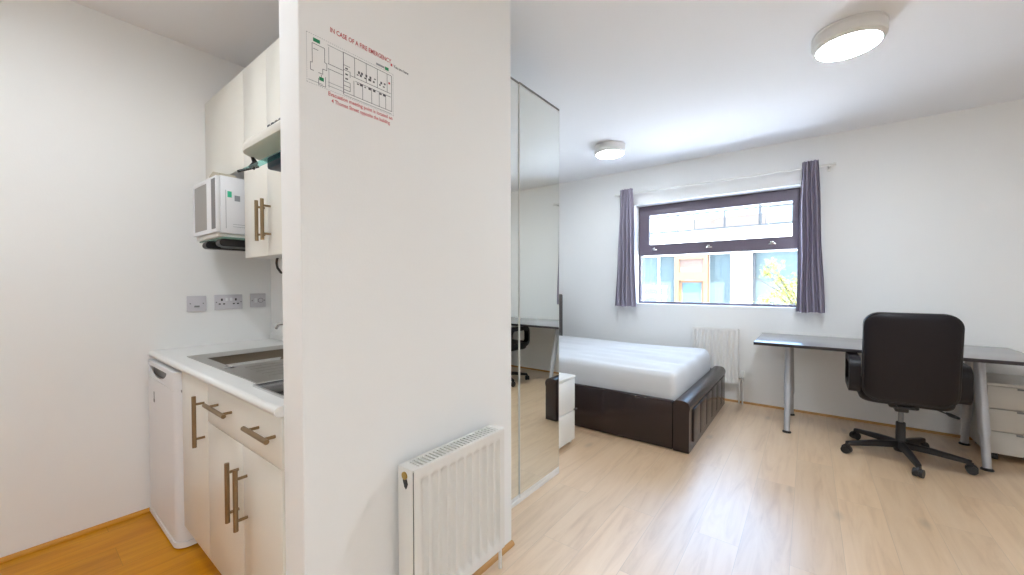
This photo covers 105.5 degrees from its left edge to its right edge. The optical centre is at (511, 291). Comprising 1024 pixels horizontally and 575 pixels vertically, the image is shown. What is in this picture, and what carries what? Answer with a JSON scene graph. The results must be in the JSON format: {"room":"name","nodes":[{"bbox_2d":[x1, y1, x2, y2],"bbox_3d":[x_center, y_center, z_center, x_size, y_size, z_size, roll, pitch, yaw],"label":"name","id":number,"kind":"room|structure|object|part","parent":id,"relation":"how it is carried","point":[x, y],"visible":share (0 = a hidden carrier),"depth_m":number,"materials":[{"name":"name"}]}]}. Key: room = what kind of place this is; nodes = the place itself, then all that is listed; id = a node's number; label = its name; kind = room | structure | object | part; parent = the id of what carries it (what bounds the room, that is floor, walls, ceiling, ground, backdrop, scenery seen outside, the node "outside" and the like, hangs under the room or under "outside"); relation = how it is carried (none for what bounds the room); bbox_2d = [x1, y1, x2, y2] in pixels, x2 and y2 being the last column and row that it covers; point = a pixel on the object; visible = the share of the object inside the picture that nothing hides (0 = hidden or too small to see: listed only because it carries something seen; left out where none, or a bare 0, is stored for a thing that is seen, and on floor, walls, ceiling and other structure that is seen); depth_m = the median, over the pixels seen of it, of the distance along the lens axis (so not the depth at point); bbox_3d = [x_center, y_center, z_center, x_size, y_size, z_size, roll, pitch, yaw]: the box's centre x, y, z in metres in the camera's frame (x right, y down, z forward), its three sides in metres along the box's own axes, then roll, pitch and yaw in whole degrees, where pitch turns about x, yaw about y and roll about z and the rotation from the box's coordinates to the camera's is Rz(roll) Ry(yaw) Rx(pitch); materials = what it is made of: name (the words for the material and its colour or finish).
{"room":"studio apartment","nodes":[
{"label":"studio apartment","id":0,"kind":"room"},
{"bbox_2d":[0,0,271,557],"bbox_3d":[-1.547,-0.120,2.867,0.300,2.580,7.085,1,1,37],"label":"wall","id":1,"kind":"structure","parent":0,"point":[103,153],"depth_m":1.92,"materials":[{"name":"white paint"}]},
{"bbox_2d":[0,507,149,563],"bbox_3d":[-2.483,1.189,1.400,0.017,0.019,2.975,1,1,37],"label":"baseboard","id":2,"kind":"structure","parent":1,"relation":"attached to","point":[147,510],"depth_m":1.87,"materials":[{"name":"brown wood"}]},
{"bbox_2d":[187,296,205,311],"bbox_3d":[-1.823,0.070,2.250,0.013,0.088,0.090,1,1,37],"label":"outlet plate","id":3,"kind":"object","parent":1,"relation":"attached to","point":[194,303],"visible":1,"depth_m":2.25,"materials":[{"name":"grey"}]},
{"bbox_2d":[214,294,241,309],"bbox_3d":[-1.728,0.064,2.374,0.014,0.090,0.143,1,1,37],"label":"double socket","id":4,"kind":"object","parent":1,"relation":"attached to","point":[221,302],"visible":1,"depth_m":2.37,"materials":[{"name":"grey plastic"}]},
{"bbox_2d":[250,293,265,306],"bbox_3d":[-1.631,0.057,2.499,0.014,0.088,0.088,1,1,37],"label":"switch","id":5,"kind":"object","parent":1,"relation":"attached to","point":[256,299],"visible":1,"depth_m":2.50,"materials":[{"name":"grey"}]},
{"bbox_2d":[271,259,282,335],"bbox_3d":[-0.924,-0.107,2.119,1.598,2.580,0.100,1,1,37],"label":"wall","id":6,"kind":"structure","parent":0,"point":[276,277],"depth_m":2.52,"materials":[{"name":"white paint"}]},
{"bbox_2d":[202,239,244,250],"bbox_3d":[-1.431,-0.268,2.175,0.320,0.100,0.420,1,1,37],"label":"bracket","id":7,"kind":"object","parent":6,"relation":"attached to","point":[222,244],"visible":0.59,"depth_m":2.00,"materials":[{"name":"black metal"}]},
{"bbox_2d":[200,237,244,242],"bbox_3d":[-1.472,-0.270,2.150,0.365,0.009,0.320,1,1,37],"label":"glass tray","id":8,"kind":"object","parent":7,"relation":"on","point":[218,238],"visible":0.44,"depth_m":1.97,"materials":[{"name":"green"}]},
{"bbox_2d":[197,233,244,240],"bbox_3d":[-1.480,-0.284,2.154,0.352,0.018,0.342,1,1,37],"label":"shelf","id":9,"kind":"object","parent":8,"relation":"on","point":[217,235],"visible":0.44,"depth_m":1.97,"materials":[{"name":"white paint"}]},
{"bbox_2d":[193,175,244,237],"bbox_3d":[-1.484,-0.434,2.138,0.369,0.282,0.342,1,1,37],"label":"microwave","id":10,"kind":"object","parent":9,"relation":"on","point":[218,200],"visible":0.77,"depth_m":1.95,"materials":[{"name":"white plastic"}]},
{"bbox_3d":[-1.611,-0.432,2.034,0.293,0.274,0.017,1,1,37],"label":"door","id":11,"kind":"part","parent":10,"relation":"part of","materials":[{"name":"white plastic"}]},
{"bbox_3d":[-1.464,-0.430,1.921,0.073,0.274,0.017,1,1,37],"label":"control panel","id":12,"kind":"part","parent":10,"relation":"part of","materials":[{"name":"white plastic"}]},
{"bbox_2d":[209,172,235,177],"bbox_3d":[-1.481,-0.589,1.990,0.160,0.034,0.075,1,1,37],"label":"box","id":13,"kind":"object","parent":10,"relation":"on","point":[212,173],"visible":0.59,"depth_m":1.95,"materials":[{"name":"beige"}]},
{"bbox_3d":[-1.341,-0.246,2.105,0.060,0.036,0.417,1,1,37],"label":"arm","id":14,"kind":"part","parent":7,"relation":"part of","materials":[{"name":"black plastic"}]},
{"bbox_3d":[-1.428,-0.247,2.213,0.180,0.022,0.352,1,1,37],"label":"cross plate","id":15,"kind":"part","parent":7,"relation":"part of","materials":[{"name":"black plastic"}]},
{"bbox_2d":[205,70,243,178],"bbox_3d":[-1.459,-0.857,2.234,0.590,0.477,0.338,1,1,37],"label":"upper cabinet","id":16,"kind":"object","parent":6,"relation":"attached to","point":[224,124],"visible":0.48,"depth_m":2.07,"materials":[{"name":"white paint"}]},
{"bbox_2d":[243,38,281,258],"bbox_3d":[-1.048,-0.628,1.899,0.471,0.925,0.380,1,1,37],"label":"upper cabinet","id":17,"kind":"object","parent":6,"relation":"attached to","point":[261,77],"visible":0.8,"depth_m":1.78,"materials":[{"name":"white paint"}]},
{"bbox_3d":[-1.212,-0.626,1.849,0.271,0.925,0.018,1,1,37],"label":"door","id":18,"kind":"part","parent":17,"relation":"part of","materials":[{"name":"white"}]},
{"bbox_3d":[-1.145,-0.320,1.766,0.015,0.182,0.042,1,1,37],"label":"handle","id":19,"kind":"part","parent":17,"relation":"part of","materials":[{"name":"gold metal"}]},
{"bbox_3d":[-1.095,-0.319,1.728,0.015,0.182,0.042,1,1,37],"label":"handle","id":20,"kind":"part","parent":17,"relation":"part of","materials":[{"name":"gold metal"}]},
{"bbox_3d":[-1.024,-0.624,1.706,0.199,0.925,0.018,1,1,37],"label":"door","id":21,"kind":"part","parent":17,"relation":"part of","materials":[{"name":"white"}]},
{"bbox_2d":[275,258,281,273],"bbox_3d":[-1.020,-0.111,1.946,0.334,0.121,0.087,0,1,-9],"label":"power cable","id":22,"kind":"object","parent":17,"relation":"hanging from","point":[276,261],"visible":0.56,"depth_m":1.95,"materials":[{"name":"black plastic"}]},
{"bbox_3d":[-0.637,-0.862,1.606,0.529,0.447,0.338,1,1,37],"label":"upper cabinet","id":23,"kind":"object","parent":6,"relation":"attached to","visible":0},
{"bbox_2d":[237,118,280,172],"bbox_3d":[-0.693,-0.551,1.538,0.530,0.188,0.518,1,1,37],"label":"hood","id":24,"kind":"object","parent":23,"relation":"attached to","point":[265,145],"visible":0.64,"depth_m":1.43,"materials":[{"name":"white metal"}]},
{"bbox_3d":[-0.871,-0.499,1.493,0.165,0.050,0.068,1,1,37],"label":"filter panel","id":25,"kind":"part","parent":24,"relation":"part of","materials":[{"name":"blue"}]},
{"bbox_2d":[279,0,514,574],"bbox_3d":[-0.331,-0.096,1.465,0.139,2.580,0.941,1,1,37],"label":"wall","id":26,"kind":"structure","parent":0,"point":[396,237],"depth_m":1.27,"materials":[{"name":"white paint"}]},
{"bbox_2d":[306,27,407,125],"bbox_3d":[-0.459,-0.652,1.201,0.001,0.219,0.342,1,1,37],"label":"sign","id":27,"kind":"object","parent":26,"relation":"attached to","point":[331,29],"visible":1,"depth_m":1.19,"materials":[{"name":"red paint"}]},
{"bbox_2d":[398,424,504,574],"bbox_3d":[-0.204,0.882,1.477,0.100,0.622,0.507,1,1,37],"label":"radiator","id":28,"kind":"object","parent":26,"relation":"attached to","point":[451,510],"visible":1,"depth_m":1.40,"materials":[{"name":"white metal"}]},
{"bbox_2d":[402,472,406,479],"bbox_3d":[-0.349,0.599,1.267,0.025,0.025,0.007,1,1,37],"label":"valve","id":29,"kind":"object","parent":28,"relation":"attached to","point":[404,474],"depth_m":1.26,"materials":[{"name":"gold metal"}]},
{"bbox_3d":[-0.347,0.819,1.273,0.073,0.487,0.005,1,1,37],"label":"panel","id":30,"kind":"part","parent":28,"relation":"part of","materials":[{"name":"white metal"}]},
{"bbox_2d":[399,424,503,472],"bbox_3d":[-0.204,0.575,1.456,0.075,0.006,0.466,1,1,37],"label":"grille","id":31,"kind":"object","parent":28,"relation":"attached to","point":[479,437],"depth_m":1.41,"materials":[{"name":"white metal"}]},
{"bbox_2d":[0,401,1023,574],"bbox_3d":[0.769,1.298,1.128,6.120,0.200,7.085,1,1,37],"label":"floor","id":32,"kind":"structure","parent":0,"point":[751,496],"depth_m":2.05,"materials":[{"name":"brown wood"}]},
{"bbox_2d":[148,359,196,548],"bbox_3d":[-1.559,0.773,2.153,0.531,0.820,0.583,1,1,37],"label":"fridge","id":33,"kind":"object","parent":32,"relation":"on","point":[165,383],"visible":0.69,"depth_m":1.86,"materials":[{"name":"white plastic"}]},
{"bbox_3d":[-1.788,0.419,1.966,0.380,0.063,0.006,1,1,37],"label":"handle","id":34,"kind":"part","parent":33,"relation":"part of","materials":[{"name":"white plastic"}]},
{"bbox_3d":[-1.711,0.409,1.947,0.525,0.083,0.074,1,1,37],"label":"door","id":35,"kind":"part","parent":33,"relation":"part of","materials":[{"name":"white plastic"}]},
{"bbox_3d":[-1.710,1.167,1.962,0.531,0.025,0.083,1,1,37],"label":"kick panel","id":36,"kind":"part","parent":33,"relation":"part of","materials":[{"name":"white plastic"}]},
{"bbox_2d":[182,357,280,558],"bbox_3d":[-1.196,0.773,1.885,0.362,0.830,0.624,1,1,37],"label":"base cabinet","id":37,"kind":"object","parent":32,"relation":"on","point":[194,391],"visible":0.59,"depth_m":1.65,"materials":[{"name":"white paint"}]},
{"bbox_3d":[-1.355,0.720,1.676,0.359,0.713,0.018,1,1,37],"label":"door","id":38,"kind":"part","parent":37,"relation":"part of","materials":[{"name":"white"}]},
{"bbox_3d":[-1.260,0.521,1.563,0.015,0.205,0.042,1,1,37],"label":"handle","id":39,"kind":"part","parent":37,"relation":"part of","materials":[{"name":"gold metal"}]},
{"bbox_2d":[202,384,285,574],"bbox_3d":[-0.781,0.778,1.569,0.681,0.830,0.624,1,1,37],"label":"base cabinet","id":40,"kind":"object","parent":32,"relation":"on","point":[246,449],"visible":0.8,"depth_m":1.31,"materials":[{"name":"white paint"}]},
{"bbox_2d":[149,334,283,417],"bbox_3d":[-1.137,0.325,1.847,1.596,0.062,0.602,1,1,37],"label":"countertop","id":41,"kind":"structure","parent":40,"relation":"on","point":[242,389],"depth_m":1.62,"materials":[{"name":"white laminate"}]},
{"bbox_2d":[187,345,283,383],"bbox_3d":[-1.125,0.403,1.841,0.865,0.173,0.452,1,1,37],"label":"sink","id":42,"kind":"object","parent":41,"relation":"in","point":[260,372],"visible":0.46,"depth_m":1.76,"materials":[{"name":"silver metal"}]},
{"bbox_3d":[-1.221,0.404,1.924,0.317,0.168,0.380,1,1,37],"label":"bowl","id":43,"kind":"part","parent":42,"relation":"part of","materials":[{"name":"silver metal"}]},
{"bbox_2d":[253,379,283,398],"bbox_3d":[-0.648,0.326,1.460,0.285,0.007,0.475,1,1,37],"label":"sink","id":44,"kind":"object","parent":41,"relation":"in","point":[276,387],"visible":0.06,"depth_m":1.32,"materials":[{"name":"grey metal"}]},
{"bbox_3d":[-0.648,0.327,1.460,0.273,0.005,0.463,1,1,37],"label":"glass","id":45,"kind":"part","parent":44,"relation":"part of","materials":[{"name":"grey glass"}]},
{"bbox_2d":[274,322,282,328],"bbox_3d":[-1.248,0.224,2.212,0.211,0.185,0.103,1,1,32],"label":"tap","id":46,"kind":"object","parent":41,"relation":"on","point":[278,324],"visible":0.12,"depth_m":2.21,"materials":[{"name":"silver metal"}]},
{"bbox_3d":[-1.070,0.431,1.416,0.210,0.015,0.042,1,1,37],"label":"handle","id":47,"kind":"part","parent":40,"relation":"part of","materials":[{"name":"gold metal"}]},
{"bbox_3d":[-1.062,0.802,1.455,0.369,0.557,0.018,1,1,37],"label":"door","id":48,"kind":"part","parent":40,"relation":"part of","materials":[{"name":"white"}]},
{"bbox_3d":[-0.966,0.690,1.341,0.015,0.205,0.042,1,1,37],"label":"handle","id":49,"kind":"part","parent":40,"relation":"part of","materials":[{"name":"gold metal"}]},
{"bbox_3d":[-0.904,0.690,1.294,0.015,0.205,0.042,1,1,37],"label":"handle","id":50,"kind":"part","parent":40,"relation":"part of","materials":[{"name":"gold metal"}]},
{"bbox_3d":[-0.940,0.445,1.354,0.678,0.153,0.018,1,1,37],"label":"drawer","id":51,"kind":"part","parent":40,"relation":"part of","materials":[{"name":"white"}]},
{"bbox_3d":[-0.772,0.435,1.188,0.180,0.015,0.042,1,1,37],"label":"handle","id":52,"kind":"part","parent":40,"relation":"part of","materials":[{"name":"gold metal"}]},
{"bbox_3d":[-0.792,0.805,1.248,0.306,0.557,0.018,1,1,37],"label":"door","id":53,"kind":"part","parent":40,"relation":"part of","materials":[{"name":"white"}]},
{"bbox_2d":[511,77,558,508],"bbox_3d":[-0.242,0.012,2.297,0.629,2.332,0.978,1,1,37],"label":"wardrobe","id":54,"kind":"object","parent":32,"relation":"on","point":[534,120],"visible":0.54,"depth_m":2.26,"materials":[{"name":"white paint"}]},
{"bbox_2d":[511,80,519,499],"bbox_3d":[-0.119,0.005,1.956,0.002,2.274,0.562,1,1,37],"label":"mirror","id":55,"kind":"object","parent":54,"relation":"on","point":[515,85],"depth_m":2.14,"materials":[{"name":"silver metal"}]},
{"bbox_3d":[-0.117,1.152,1.977,0.002,0.020,0.565,1,1,37],"label":"rail","id":56,"kind":"part","parent":54,"relation":"part of","materials":[{"name":"white paint"}]},
{"bbox_3d":[0.172,-0.005,2.328,0.002,2.280,0.426,1,1,37],"label":"edge trim","id":57,"kind":"part","parent":54,"relation":"part of","materials":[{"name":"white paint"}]},
{"bbox_3d":[0.169,-1.150,2.308,0.005,0.010,0.426,1,1,37],"label":"trim","id":58,"kind":"part","parent":54,"relation":"part of","materials":[{"name":"grey plastic"}]},
{"bbox_3d":[0.174,1.144,2.349,0.002,0.020,0.426,1,1,37],"label":"rail","id":59,"kind":"part","parent":54,"relation":"part of","materials":[{"name":"white paint"}]},
{"bbox_2d":[559,372,576,447],"bbox_3d":[0.218,0.903,2.998,0.457,0.524,0.342,1,1,37],"label":"drawers","id":60,"kind":"object","parent":32,"relation":"on","point":[567,408],"visible":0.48,"depth_m":2.90,"materials":[{"name":"white paint"}]},
{"bbox_3d":[0.379,1.022,2.870,0.020,0.222,0.314,1,1,37],"label":"drawer","id":61,"kind":"part","parent":60,"relation":"part of","materials":[{"name":"white paint"}]},
{"bbox_3d":[0.379,0.785,2.866,0.020,0.240,0.314,1,1,37],"label":"drawer","id":62,"kind":"part","parent":60,"relation":"part of","materials":[{"name":"white paint"}]},
{"bbox_2d":[559,294,725,453],"bbox_3d":[0.938,0.598,3.972,1.994,1.086,1.550,1,1,37],"label":"bed","id":63,"kind":"object","parent":32,"relation":"on","point":[678,425],"visible":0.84,"depth_m":3.06,"materials":[{"name":"black"}]},
{"bbox_3d":[0.176,0.589,4.554,0.077,1.086,1.550,1,1,37],"label":"headboard","id":64,"kind":"part","parent":63,"relation":"part of","materials":[{"name":"black"}]},
{"bbox_3d":[0.477,0.974,3.413,1.797,0.358,0.050,1,1,37],"label":"rail","id":65,"kind":"part","parent":63,"relation":"part of","materials":[{"name":"black wood"}]},
{"bbox_2d":[559,336,709,400],"bbox_3d":[0.898,0.760,3.958,1.816,0.387,1.332,1,1,37],"label":"mattress","id":66,"kind":"object","parent":63,"relation":"on","point":[666,372],"visible":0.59,"depth_m":3.34,"materials":[{"name":"white fabric"}]},
{"bbox_3d":[1.673,0.964,3.400,0.115,0.373,1.486,1,1,37],"label":"footboard","id":67,"kind":"part","parent":63,"relation":"part of","materials":[{"name":"black"}]},
{"bbox_2d":[753,333,1023,471],"bbox_3d":[2.866,0.790,3.086,1.554,0.737,0.771,1,1,37],"label":"desk","id":68,"kind":"object","parent":32,"relation":"on","point":[976,357],"visible":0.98,"depth_m":2.89,"materials":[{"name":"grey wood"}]},
{"bbox_3d":[2.279,1.032,3.222,0.044,0.236,0.102,1,1,37],"label":"leg","id":69,"kind":"part","parent":68,"relation":"part of","materials":[{"name":"silver metal"}]},
{"bbox_3d":[2.574,1.025,3.594,0.046,0.238,0.117,1,1,37],"label":"leg","id":70,"kind":"part","parent":68,"relation":"part of","materials":[{"name":"silver metal"}]},
{"bbox_3d":[3.408,1.036,2.923,0.044,0.236,0.107,1,1,43],"label":"leg","id":71,"kind":"part","parent":68,"relation":"part of","materials":[{"name":"silver metal"}]},
{"bbox_3d":[3.122,1.043,2.566,0.044,0.236,0.102,1,1,37],"label":"leg","id":72,"kind":"part","parent":68,"relation":"part of","materials":[{"name":"silver metal"}]},
{"bbox_2d":[840,312,978,478],"bbox_3d":[2.724,0.649,2.705,0.677,1.031,0.673,1,1,37],"label":"office chair","id":73,"kind":"object","parent":32,"relation":"on","point":[911,361],"visible":1,"depth_m":2.49,"materials":[{"name":"black plastic"}]},
{"bbox_3d":[2.523,0.585,2.882,0.062,0.245,0.400,1,1,37],"label":"armrest","id":74,"kind":"part","parent":73,"relation":"part of","materials":[{"name":"black plastic"}]},
{"bbox_3d":[2.560,1.077,2.771,0.305,0.058,0.042,0,1,12],"label":"leg","id":75,"kind":"part","parent":73,"relation":"part of","materials":[{"name":"black plastic"}]},
{"bbox_3d":[2.712,1.074,2.906,0.042,0.058,0.305,0,1,-6],"label":"leg","id":76,"kind":"part","parent":73,"relation":"part of","materials":[{"name":"black plastic"}]},
{"bbox_3d":[2.749,0.714,2.756,0.469,0.124,0.469,1,1,37],"label":"seat","id":77,"kind":"part","parent":73,"relation":"part of","materials":[{"name":"black leather"}]},
{"bbox_3d":[2.642,1.080,2.586,0.042,0.058,0.305,1,1,30],"label":"leg","id":78,"kind":"part","parent":73,"relation":"part of","materials":[{"name":"black plastic"}]},
{"bbox_3d":[2.573,0.437,2.520,0.455,0.599,0.173,1,1,37],"label":"backrest","id":79,"kind":"part","parent":73,"relation":"part of","materials":[{"name":"black leather"}]},
{"bbox_3d":[2.887,1.075,2.804,0.305,0.058,0.042,-1,1,-24],"label":"leg","id":80,"kind":"part","parent":73,"relation":"part of","materials":[{"name":"black plastic"}]},
{"bbox_3d":[2.844,1.079,2.606,0.042,0.058,0.305,-1,1,-42],"label":"leg","id":81,"kind":"part","parent":73,"relation":"part of","materials":[{"name":"black plastic"}]},
{"bbox_3d":[2.933,0.590,2.569,0.062,0.245,0.400,1,1,37],"label":"armrest","id":82,"kind":"part","parent":73,"relation":"part of","materials":[{"name":"black leather"}]},
{"bbox_2d":[969,373,1023,458],"bbox_3d":[3.575,0.893,2.733,0.419,0.540,0.446,1,1,37],"label":"drawer pedestal","id":83,"kind":"object","parent":32,"relation":"on","point":[1005,391],"visible":0.65,"depth_m":2.64,"materials":[{"name":"grey wood"}]},
{"bbox_3d":[3.449,0.726,2.565,0.411,0.150,0.020,1,1,37],"label":"drawer","id":84,"kind":"part","parent":83,"relation":"part of","materials":[{"name":"grey wood"}]},
{"bbox_3d":[3.449,0.881,2.568,0.411,0.150,0.020,1,1,37],"label":"drawer","id":85,"kind":"part","parent":83,"relation":"part of","materials":[{"name":"grey wood"}]},
{"bbox_3d":[3.449,1.036,2.571,0.411,0.150,0.020,1,1,37],"label":"drawer","id":86,"kind":"part","parent":83,"relation":"part of","materials":[{"name":"grey wood"}]},
{"bbox_2d":[70,0,1023,182],"bbox_3d":[0.764,-1.506,1.076,6.120,0.250,7.085,1,1,37],"label":"ceiling","id":87,"kind":"structure","parent":0,"point":[672,81],"depth_m":2.37,"materials":[{"name":"white paint"}]},
{"bbox_2d":[594,141,625,158],"bbox_3d":[0.966,-1.387,3.840,0.304,0.092,0.304,1,1,37],"label":"ceiling light","id":88,"kind":"object","parent":87,"relation":"attached to","point":[608,149],"visible":1,"depth_m":3.74,"materials":[{"name":"white plastic"}]},
{"bbox_2d":[597,150,622,158],"bbox_3d":[0.966,-1.349,3.841,0.258,0.016,0.258,1,1,37],"label":"diffuser","id":89,"kind":"object","parent":88,"relation":"attached to","point":[603,154],"depth_m":3.81,"materials":[{"name":"white plastic"}]},
{"bbox_2d":[811,11,889,60],"bbox_3d":[1.813,-1.356,2.099,0.320,0.092,0.320,1,1,37],"label":"ceiling light","id":90,"kind":"object","parent":87,"relation":"attached to","point":[853,35],"visible":1,"depth_m":2.03,"materials":[{"name":"white plastic"}]},
{"bbox_2d":[816,30,882,60],"bbox_3d":[1.814,-1.318,2.100,0.272,0.016,0.272,1,1,37],"label":"diffuser","id":91,"kind":"object","parent":90,"relation":"attached to","point":[842,44],"depth_m":2.07,"materials":[{"name":"white plastic"}]},
{"bbox_2d":[559,99,1023,436],"bbox_3d":[2.825,-0.145,3.798,5.520,2.580,0.300,1,1,37],"label":"wall","id":92,"kind":"structure","parent":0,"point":[922,214],"depth_m":3.44,"materials":[{"name":"white paint"}]},
{"bbox_2d":[692,326,744,404],"bbox_3d":[2.163,0.762,4.083,0.490,0.758,0.080,1,1,37],"label":"radiator","id":93,"kind":"object","parent":92,"relation":"attached to","point":[722,344],"visible":0.76,"depth_m":4.02,"materials":[{"name":"white metal"}]},
{"bbox_3d":[2.121,0.664,4.073,0.423,0.555,0.017,1,1,37],"label":"panel","id":94,"kind":"part","parent":93,"relation":"part of","materials":[{"name":"white metal"}]},
{"bbox_2d":[694,326,737,329],"bbox_3d":[2.133,0.386,4.085,0.423,0.006,0.055,1,1,37],"label":"grille","id":95,"kind":"object","parent":93,"relation":"attached to","point":[695,328],"depth_m":4.10,"materials":[{"name":"white metal"}]},
{"bbox_3d":[2.304,0.659,3.960,0.005,0.548,0.055,1,1,37],"label":"panel","id":96,"kind":"part","parent":93,"relation":"part of","materials":[{"name":"white metal"}]},
{"bbox_2d":[639,188,800,306],"bbox_3d":[2.203,-0.437,4.309,1.590,1.172,0.104,1,1,37],"label":"window","id":97,"kind":"structure","parent":92,"relation":"attached to","point":[645,213],"depth_m":4.24,"materials":[{"name":"grey"}]},
{"bbox_3d":[2.203,-0.721,4.304,1.550,0.571,0.062,1,1,37],"label":"sash","id":98,"kind":"part","parent":97,"relation":"part of","materials":[{"name":"grey metal"}]},
{"bbox_2d":[614,162,835,196],"bbox_3d":[2.078,-1.134,4.098,2.054,0.070,0.099,1,1,37],"label":"pole","id":99,"kind":"object","parent":92,"relation":"attached to","point":[833,163],"visible":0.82,"depth_m":3.91,"materials":[{"name":"white metal"}]},
{"bbox_2d":[615,188,636,306],"bbox_3d":[1.342,-0.511,4.590,0.256,1.381,0.090,1,1,37],"label":"curtain","id":100,"kind":"object","parent":99,"relation":"hanging from","point":[626,282],"visible":1,"depth_m":4.58,"materials":[{"name":"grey fabric"}]},
{"bbox_2d":[796,160,824,312],"bbox_3d":[2.720,-0.495,3.538,0.212,1.381,0.090,1,1,37],"label":"curtain","id":101,"kind":"object","parent":99,"relation":"hanging from","point":[810,284],"visible":1,"depth_m":3.54,"materials":[{"name":"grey fabric"}]},
{"bbox_2d":[725,398,972,439],"bbox_3d":[2.731,1.138,3.696,5.520,0.019,0.017,1,1,37],"label":"baseboard","id":102,"kind":"structure","parent":92,"relation":"attached to","point":[731,400],"depth_m":3.46,"materials":[{"name":"brown wood"}]},
{"label":"outside","id":103,"kind":"structure","parent":0,"visible":0},
{"bbox_3d":[6.574,1.339,11.934,28.000,0.300,17.095,1,1,37],"label":"ground","id":104,"kind":"structure","parent":103,"visible":0},
{"bbox_2d":[643,286,666,301],"bbox_3d":[2.591,0.555,9.256,2.100,1.380,0.080,1,1,37],"label":"balustrade","id":105,"kind":"object","parent":104,"relation":"on","point":[664,296],"visible":0.15,"depth_m":8.68,"materials":[{"name":"white metal"}]},
{"bbox_3d":[2.578,-0.105,9.228,2.100,0.060,0.040,1,1,37],"label":"rail","id":106,"kind":"part","parent":105,"relation":"part of","materials":[{"name":"white"}]},
{"bbox_3d":[2.578,0.095,9.232,2.100,0.060,0.040,1,1,37],"label":"rail","id":107,"kind":"part","parent":105,"relation":"part of","materials":[{"name":"white"}]},
{"bbox_2d":[643,205,796,303],"bbox_3d":[5.065,-0.447,9.927,14.000,3.350,3.060,1,1,37],"label":"building","id":108,"kind":"structure","parent":104,"relation":"on","point":[726,275],"depth_m":8.68,"materials":[{"name":"white"}]},
{"bbox_3d":[4.120,0.373,8.916,0.410,1.150,0.020,1,1,37],"label":"door pane","id":109,"kind":"part","parent":108,"relation":"part of","materials":[{"name":"blue glass"}]},
{"bbox_3d":[4.123,0.499,8.922,0.516,1.498,0.070,1,1,37],"label":"door","id":110,"kind":"part","parent":108,"relation":"part of","materials":[{"name":"blue glass"}]},
{"bbox_3d":[4.121,0.208,8.925,0.698,2.080,0.220,1,1,37],"label":"door frame","id":111,"kind":"part","parent":108,"relation":"part of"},
{"bbox_3d":[4.112,-0.586,8.891,0.520,0.310,0.060,1,1,37],"label":"door panel","id":112,"kind":"part","parent":108,"relation":"part of","materials":[{"name":"white"}]},
{"bbox_2d":[651,203,792,229],"bbox_3d":[4.232,-1.650,8.816,14.000,0.500,0.057,1,1,37],"label":"railing","id":113,"kind":"object","parent":108,"relation":"on","point":[760,206],"visible":0.34,"depth_m":8.49,"materials":[{"name":"grey metal"}]},
{"bbox_3d":[4.152,-1.586,8.878,0.036,0.370,0.034,1,1,37],"label":"post","id":114,"kind":"part","parent":113,"relation":"part of","materials":[{"name":"grey metal"}]},
{"bbox_3d":[4.231,-1.770,8.814,14.000,0.034,0.036,1,1,37],"label":"rail","id":115,"kind":"part","parent":113,"relation":"part of","materials":[{"name":"grey metal"}]},
{"bbox_3d":[5.170,-1.639,8.100,0.060,0.500,0.057,1,1,37],"label":"post","id":116,"kind":"part","parent":113,"relation":"part of","materials":[{"name":"grey metal"}]},
{"bbox_2d":[750,257,796,304],"bbox_3d":[4.924,0.339,6.690,1.442,1.901,0.869,1,1,37],"label":"tree","id":117,"kind":"object","parent":104,"relation":"on","point":[788,291],"visible":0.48,"depth_m":6.82,"materials":[{"name":"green plant"}]}
]}

